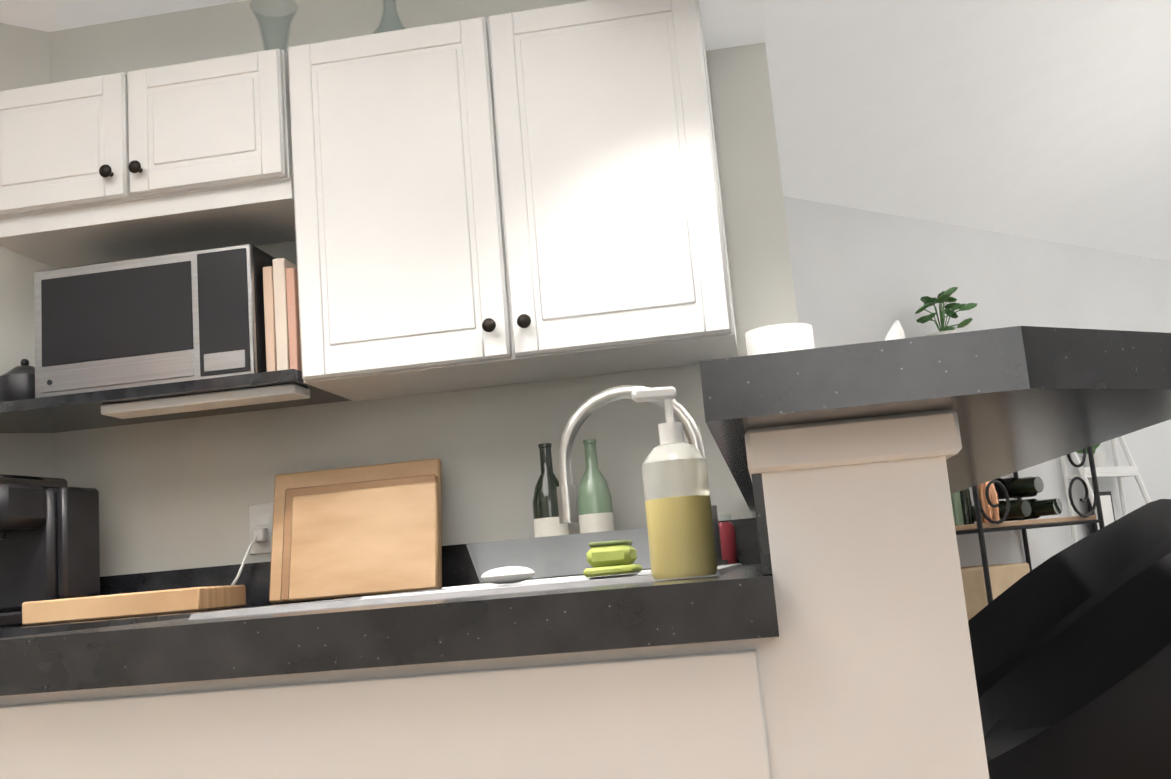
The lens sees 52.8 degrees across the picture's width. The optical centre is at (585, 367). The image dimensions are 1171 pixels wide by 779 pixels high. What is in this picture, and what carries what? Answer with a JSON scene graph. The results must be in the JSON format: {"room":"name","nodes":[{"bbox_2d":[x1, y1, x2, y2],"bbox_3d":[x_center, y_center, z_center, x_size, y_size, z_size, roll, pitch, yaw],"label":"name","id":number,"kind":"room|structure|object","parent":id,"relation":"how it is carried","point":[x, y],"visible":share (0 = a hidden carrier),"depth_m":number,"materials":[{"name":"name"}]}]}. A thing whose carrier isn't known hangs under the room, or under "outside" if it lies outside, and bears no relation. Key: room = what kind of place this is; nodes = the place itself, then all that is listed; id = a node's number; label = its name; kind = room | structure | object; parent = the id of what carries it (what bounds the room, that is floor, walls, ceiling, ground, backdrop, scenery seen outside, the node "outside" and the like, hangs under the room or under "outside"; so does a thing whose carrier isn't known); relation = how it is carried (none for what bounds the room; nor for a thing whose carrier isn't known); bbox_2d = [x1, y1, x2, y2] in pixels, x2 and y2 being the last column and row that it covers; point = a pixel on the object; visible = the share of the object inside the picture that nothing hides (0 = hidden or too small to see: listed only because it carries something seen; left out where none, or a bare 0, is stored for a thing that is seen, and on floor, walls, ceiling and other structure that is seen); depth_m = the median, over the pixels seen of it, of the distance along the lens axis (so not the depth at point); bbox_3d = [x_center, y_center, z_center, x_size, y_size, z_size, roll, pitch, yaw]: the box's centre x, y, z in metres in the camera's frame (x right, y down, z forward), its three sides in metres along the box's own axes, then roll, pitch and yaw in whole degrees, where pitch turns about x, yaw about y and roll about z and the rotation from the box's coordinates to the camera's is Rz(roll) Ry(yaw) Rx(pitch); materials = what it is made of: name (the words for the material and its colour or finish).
{"room":"kitchen","nodes":[
{"label":"kitchen","id":0,"kind":"room"},
{"bbox_2d":[34,244,274,397],"bbox_3d":[-0.960,-0.078,2.757,0.520,0.300,0.306,-6,-10,8],"label":"microwave","id":1,"kind":"object","parent":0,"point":[172,318],"visible":0.75,"depth_m":2.61,"materials":[{"name":"silver metal"}]},
{"bbox_2d":[263,258,301,371],"bbox_3d":[-0.659,-0.098,2.695,0.074,0.265,0.190,-6,-10,8],"label":"books","id":2,"kind":"object","parent":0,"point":[281,315],"visible":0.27,"depth_m":2.60,"materials":[{"name":"paper"}]},
{"bbox_2d":[0,0,1170,627],"bbox_3d":[1.919,-1.464,2.293,17.998,5.200,12.120,-6,-10,8],"label":"wall","id":3,"kind":"structure","parent":0,"point":[180,494],"depth_m":2.90,"materials":[{"name":"paint"}]},
{"bbox_2d":[0,49,287,259],"bbox_3d":[-1.011,-0.504,2.825,0.746,0.303,0.337,-6,-10,8],"label":"upper cabinet","id":4,"kind":"object","parent":3,"relation":"attached to","point":[195,152],"depth_m":2.66,"materials":[{"name":"white wood"}]},
{"bbox_2d":[0,359,34,401],"bbox_3d":[-1.321,0.044,2.795,0.208,0.132,0.140,-3,-10,-12],"label":"teapot","id":5,"kind":"object","parent":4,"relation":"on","point":[17,382],"visible":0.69,"depth_m":2.73,"materials":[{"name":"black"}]},
{"bbox_2d":[250,0,297,50],"bbox_3d":[-0.750,-0.780,2.854,0.116,0.200,0.116,-6,-10,8],"label":"glass vase","id":6,"kind":"object","parent":4,"relation":"on","point":[285,20],"visible":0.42,"depth_m":2.87,"materials":[{"name":"green"}]},
{"bbox_2d":[231,528,268,584],"bbox_3d":[-0.922,0.483,2.791,0.345,0.176,0.063,-6,-10,8],"label":"plug","id":7,"kind":"object","parent":3,"relation":"attached to","point":[260,534],"visible":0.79,"depth_m":2.78,"materials":[{"name":"white plastic"}]},
{"bbox_2d":[248,503,273,554],"bbox_3d":[-0.768,0.385,2.820,0.075,0.118,0.008,-6,-10,8],"label":"outlet","id":8,"kind":"object","parent":3,"relation":"attached to","point":[260,515],"visible":0.71,"depth_m":2.82,"materials":[{"name":"white plastic"}]},
{"bbox_2d":[74,518,755,621],"bbox_3d":[-0.444,0.476,2.742,1.722,0.100,0.021,-6,-10,8],"label":"backsplash","id":9,"kind":"structure","parent":3,"relation":"attached to","point":[457,564],"depth_m":2.78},
{"bbox_2d":[280,0,738,402],"bbox_3d":[-0.160,-0.369,2.669,0.921,0.764,0.337,-6,-10,8],"label":"upper cabinet","id":10,"kind":"object","parent":3,"relation":"attached to","point":[526,196],"depth_m":2.50,"materials":[{"name":"white wood"}]},
{"bbox_2d":[373,0,402,33],"bbox_3d":[-0.464,-0.811,2.813,0.180,0.200,0.180,-6,-10,8],"label":"glass decanter","id":11,"kind":"object","parent":10,"relation":"on","point":[389,19],"visible":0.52,"depth_m":2.82,"materials":[{"name":"green"}]},
{"bbox_2d":[669,426,699,479],"bbox_3d":[0.229,0.196,2.692,0.075,0.118,0.008,-6,-10,8],"label":"electrical outlet","id":12,"kind":"object","parent":3,"relation":"attached to","point":[685,442],"visible":0.08,"depth_m":2.69,"materials":[{"name":"white plastic"}]},
{"bbox_2d":[748,470,775,573],"bbox_3d":[0.273,0.259,1.780,0.008,0.079,1.743,-6,-10,8],"label":"backsplash","id":13,"kind":"structure","parent":3,"relation":"attached to","point":[757,492],"depth_m":0.93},
{"bbox_2d":[0,0,1170,260],"bbox_3d":[2.822,-2.457,2.739,23.212,2.230,19.307,2,-12,-36],"label":"ceiling","id":14,"kind":"structure","parent":0,"point":[1048,120],"depth_m":4.99,"materials":[{"name":"paint"}]},
{"bbox_2d":[587,0,764,50],"bbox_3d":[0.073,-1.077,1.894,0.379,0.335,2.010,-6,-10,8],"label":"soffit","id":15,"kind":"structure","parent":14,"relation":"attached to","point":[729,23],"depth_m":2.70,"materials":[{"name":"paint"}]},
{"bbox_3d":[5.058,0.972,2.474,12.800,0.070,14.200,-6,-10,8],"label":"floor carpet","id":16,"kind":"object","parent":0,"visible":0},
{"bbox_2d":[915,287,1104,620],"bbox_3d":[1.851,0.650,5.249,0.922,2.039,0.419,2,-12,-36],"label":"rack","id":17,"kind":"object","parent":16,"relation":"on","point":[985,584],"visible":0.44,"depth_m":5.14,"materials":[{"name":"black metal"}]},
{"bbox_2d":[1060,436,1150,543],"bbox_3d":[2.737,0.959,5.885,0.528,1.506,0.546,2,-12,-36],"label":"ladder shelf","id":18,"kind":"object","parent":16,"relation":"on","point":[1117,471],"visible":0.33,"depth_m":6.00,"materials":[{"name":"white paint"}]},
{"bbox_3d":[-2.929,1.511,1.605,8.000,0.060,10.200,-6,-10,8],"label":"floor","id":19,"kind":"structure","parent":0,"visible":0},
{"bbox_2d":[124,662,811,778],"bbox_3d":[-0.069,0.826,1.415,0.704,0.740,1.100,-6,-10,8],"label":"base cabinet","id":20,"kind":"object","parent":19,"relation":"on","point":[775,744],"depth_m":0.91,"materials":[{"name":"white wood"}]},
{"bbox_2d":[0,562,783,697],"bbox_3d":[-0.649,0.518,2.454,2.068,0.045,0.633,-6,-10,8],"label":"countertop","id":21,"kind":"structure","parent":20,"relation":"on","point":[28,629],"depth_m":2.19,"materials":[{"name":"black stone"}]},
{"bbox_2d":[0,474,99,627],"bbox_3d":[-1.263,0.411,2.636,0.200,0.325,0.290,-8,-10,16],"label":"coffee maker","id":22,"kind":"object","parent":21,"relation":"on","point":[49,539],"visible":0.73,"depth_m":2.65,"materials":[{"name":"black plastic"}]},
{"bbox_2d":[22,585,245,625],"bbox_3d":[-0.965,0.512,2.549,0.380,0.048,0.260,-6,-10,4],"label":"cutting board","id":23,"kind":"object","parent":21,"relation":"on","point":[127,605],"visible":1,"depth_m":2.42,"materials":[{"name":"brown wood"}]},
{"bbox_2d":[269,458,441,602],"bbox_3d":[-0.523,0.367,2.664,0.410,0.296,0.138,-6,-10,8],"label":"cutting boards","id":24,"kind":"object","parent":21,"relation":"on","point":[367,530],"visible":0.98,"depth_m":2.62,"materials":[{"name":"brown wood"}]},
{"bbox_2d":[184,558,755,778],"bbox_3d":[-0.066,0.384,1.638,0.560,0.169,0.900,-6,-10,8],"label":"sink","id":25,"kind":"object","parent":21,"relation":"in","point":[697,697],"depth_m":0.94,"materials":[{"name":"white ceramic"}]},
{"bbox_2d":[481,566,534,583],"bbox_3d":[-0.109,0.292,1.659,0.078,0.024,0.053,-6,-10,8],"label":"soap bar","id":26,"kind":"object","parent":21,"relation":"on","point":[508,574],"visible":1,"depth_m":1.64,"materials":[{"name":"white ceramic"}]},
{"bbox_2d":[442,569,650,588],"bbox_3d":[0.011,0.409,2.313,0.500,0.006,0.380,-6,-10,8],"label":"drying mat","id":27,"kind":"object","parent":21,"relation":"on","point":[531,580],"visible":0.21,"depth_m":2.15,"materials":[{"name":"white fabric"}]},
{"bbox_2d":[466,528,650,582],"bbox_3d":[-0.003,0.373,2.347,0.420,0.075,0.300,-6,-10,8],"label":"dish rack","id":28,"kind":"object","parent":27,"relation":"on","point":[554,556],"visible":0.52,"depth_m":2.22,"materials":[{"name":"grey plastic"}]},
{"bbox_2d":[532,443,571,578],"bbox_3d":[-0.078,0.319,2.614,0.077,0.300,0.076,-6,-10,8],"label":"wine bottle","id":29,"kind":"object","parent":21,"relation":"on","point":[545,512],"visible":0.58,"depth_m":2.59,"materials":[{"name":"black glass"}]},
{"bbox_2d":[578,439,614,533],"bbox_3d":[0.022,0.309,2.609,0.077,0.300,0.076,-6,-10,8],"label":"wine bottle","id":30,"kind":"object","parent":21,"relation":"on","point":[595,509],"visible":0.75,"depth_m":2.58,"materials":[{"name":"green glass"}]},
{"bbox_2d":[583,540,641,576],"bbox_3d":[0.037,0.265,1.640,0.070,0.046,0.100,-6,-10,8],"label":"sponge caddy","id":31,"kind":"object","parent":21,"relation":"on","point":[614,557],"visible":1,"depth_m":1.60,"materials":[{"name":"green plastic"}]},
{"bbox_2d":[557,385,727,561],"bbox_3d":[0.077,0.173,1.888,0.266,0.306,0.134,-6,-10,8],"label":"faucet","id":32,"kind":"object","parent":21,"relation":"on","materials":[{"name":"silver metal"}]},
{"bbox_2d":[631,386,717,579],"bbox_3d":[0.086,0.110,1.144,0.067,0.184,0.064,-4,-10,-7],"label":"soap dispenser","id":33,"kind":"object","parent":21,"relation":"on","point":[681,539],"visible":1,"depth_m":1.11,"materials":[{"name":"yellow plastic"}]},
{"bbox_2d":[718,514,737,563],"bbox_3d":[0.283,0.368,2.507,0.074,0.106,0.074,-6,-10,8],"label":"jar","id":34,"kind":"object","parent":21,"relation":"on","point":[728,542],"visible":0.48,"depth_m":2.48,"materials":[{"name":"red glass"}]},
{"bbox_2d":[699,326,1170,511],"bbox_3d":[0.445,0.136,1.726,0.444,0.045,1.833,-6,-10,8],"label":"countertop","id":35,"kind":"structure","parent":20,"relation":"on","point":[932,416],"depth_m":0.91,"materials":[{"name":"grey stone"}]},
{"bbox_2d":[745,323,814,355],"bbox_3d":[0.432,0.082,2.529,0.144,0.330,0.144,-6,-10,8],"label":"lamp","id":36,"kind":"object","parent":35,"relation":"on","point":[780,338],"visible":0.25,"depth_m":2.49,"materials":[{"name":"white ceramic"}]},
{"bbox_2d":[885,320,904,340],"bbox_3d":[0.619,0.056,2.423,0.147,0.315,0.168,-1,-10,-22],"label":"folded towel","id":37,"kind":"object","parent":35,"relation":"on","point":[896,331],"visible":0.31,"depth_m":2.46,"materials":[{"name":"white fabric"}]},
{"bbox_2d":[968,499,1170,698],"bbox_3d":[0.733,0.706,1.798,0.460,0.971,0.460,-6,-10,4],"label":"bar stool","id":38,"kind":"object","parent":19,"relation":"on","point":[1023,618],"visible":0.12,"depth_m":2.02,"materials":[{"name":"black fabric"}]},
{"bbox_2d":[979,553,1170,778],"bbox_3d":[0.652,0.625,1.291,0.460,0.971,0.460,-7,-10,11],"label":"bar stool","id":39,"kind":"object","parent":19,"relation":"on","point":[1087,695],"visible":0.83,"depth_m":1.51,"materials":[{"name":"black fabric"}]}
]}

